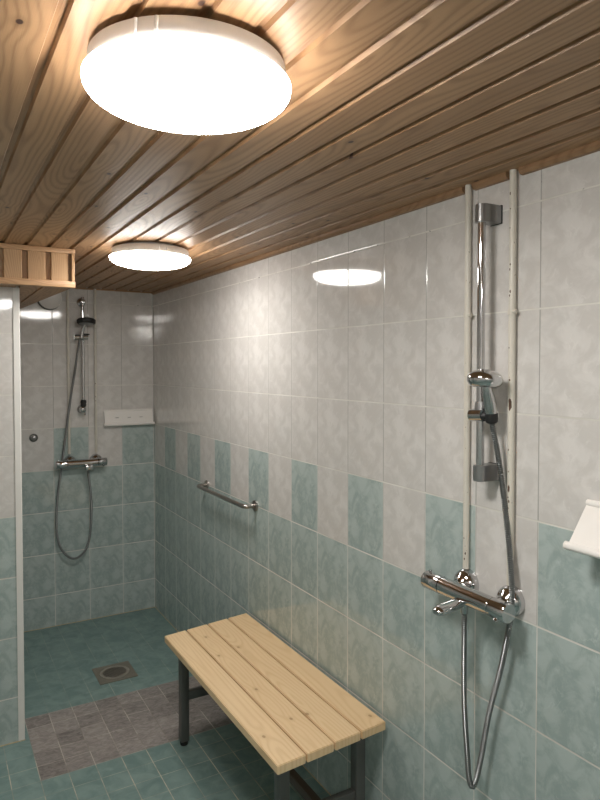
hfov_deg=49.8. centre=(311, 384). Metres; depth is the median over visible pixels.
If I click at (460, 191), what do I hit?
trim
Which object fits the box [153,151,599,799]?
wall
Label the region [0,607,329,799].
floor
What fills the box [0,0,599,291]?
ceiling
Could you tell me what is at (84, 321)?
shower
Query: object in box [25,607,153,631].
trim
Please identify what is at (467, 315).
pipe
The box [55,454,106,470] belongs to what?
shower mixer
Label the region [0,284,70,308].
ceiling
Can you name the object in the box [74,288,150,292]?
trim
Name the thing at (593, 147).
trim
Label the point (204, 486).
grab bar
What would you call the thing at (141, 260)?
diffuser
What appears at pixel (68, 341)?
pipe
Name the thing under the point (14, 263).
panel
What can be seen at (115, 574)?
wall
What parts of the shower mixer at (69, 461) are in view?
flow knob, temperature knob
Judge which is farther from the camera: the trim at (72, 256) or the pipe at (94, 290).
the pipe at (94, 290)
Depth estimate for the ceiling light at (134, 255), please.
2.46 m
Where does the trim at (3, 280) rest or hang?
attached to the wall partition at (8, 583)
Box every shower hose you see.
[55,338,92,559]
[461,424,514,789]
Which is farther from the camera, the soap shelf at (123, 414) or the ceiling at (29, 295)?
the soap shelf at (123, 414)
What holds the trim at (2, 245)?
attached to the wall partition at (8, 583)
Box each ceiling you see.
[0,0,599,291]
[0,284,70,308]
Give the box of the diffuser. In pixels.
[109,251,190,269]
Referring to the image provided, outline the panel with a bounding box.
[0,248,70,280]
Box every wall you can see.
[20,287,154,631]
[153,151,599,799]
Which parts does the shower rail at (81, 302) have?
rail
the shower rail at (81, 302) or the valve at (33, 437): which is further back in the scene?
the shower rail at (81, 302)
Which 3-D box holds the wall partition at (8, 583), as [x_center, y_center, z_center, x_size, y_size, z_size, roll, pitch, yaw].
[-2.027,0.528,2.859,1.236,1.890,1.188,-1,2,-30]
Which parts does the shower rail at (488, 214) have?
rail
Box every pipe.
[66,289,70,453]
[93,289,97,451]
[463,184,471,568]
[506,169,517,585]
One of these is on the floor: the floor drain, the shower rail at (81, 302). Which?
the floor drain
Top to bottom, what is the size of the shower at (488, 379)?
0.134 m
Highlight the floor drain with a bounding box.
[92,661,137,684]
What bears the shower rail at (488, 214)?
attached to the wall at (320, 384)
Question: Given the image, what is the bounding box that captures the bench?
[165,613,384,799]
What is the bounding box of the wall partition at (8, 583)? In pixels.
[0,286,18,745]
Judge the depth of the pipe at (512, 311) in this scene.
1.56 m
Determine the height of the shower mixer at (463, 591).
0.088 m
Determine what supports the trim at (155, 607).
attached to the wall at (320, 384)
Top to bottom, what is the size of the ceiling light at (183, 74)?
0.082 m
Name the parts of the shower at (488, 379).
handle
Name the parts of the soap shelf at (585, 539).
plate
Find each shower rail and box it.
[74,297,89,414]
[467,203,502,481]
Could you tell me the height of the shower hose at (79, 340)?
1.325 m
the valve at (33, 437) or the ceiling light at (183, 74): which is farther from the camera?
the valve at (33, 437)
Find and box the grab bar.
[197,480,257,510]
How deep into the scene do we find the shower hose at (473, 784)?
1.60 m
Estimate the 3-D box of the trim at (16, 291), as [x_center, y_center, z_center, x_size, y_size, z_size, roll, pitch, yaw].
[-1.209,0.542,2.667,0.025,1.874,0.034,-1,2,-30]
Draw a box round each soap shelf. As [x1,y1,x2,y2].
[104,408,154,426]
[563,499,599,558]
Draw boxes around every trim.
[0,243,74,254]
[0,277,74,288]
[13,288,24,741]
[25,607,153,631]
[70,254,74,281]
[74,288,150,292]
[151,187,464,294]
[155,607,330,795]
[471,172,509,190]
[518,140,599,174]
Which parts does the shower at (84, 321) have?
handle, spray plate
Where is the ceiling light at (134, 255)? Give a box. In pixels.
[109,242,190,269]
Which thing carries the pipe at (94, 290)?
attached to the wall at (115, 574)
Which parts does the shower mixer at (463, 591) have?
flow knob, spout, temperature knob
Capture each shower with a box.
[77,317,95,337]
[467,369,502,423]
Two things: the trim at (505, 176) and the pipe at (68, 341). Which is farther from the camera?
the pipe at (68, 341)
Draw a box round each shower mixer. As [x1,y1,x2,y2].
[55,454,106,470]
[421,569,524,623]
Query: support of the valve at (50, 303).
attached to the wall at (115, 574)
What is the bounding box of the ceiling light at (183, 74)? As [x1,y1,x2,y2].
[81,14,290,134]
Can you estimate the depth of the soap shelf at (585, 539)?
1.35 m
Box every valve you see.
[29,434,37,441]
[37,293,61,309]

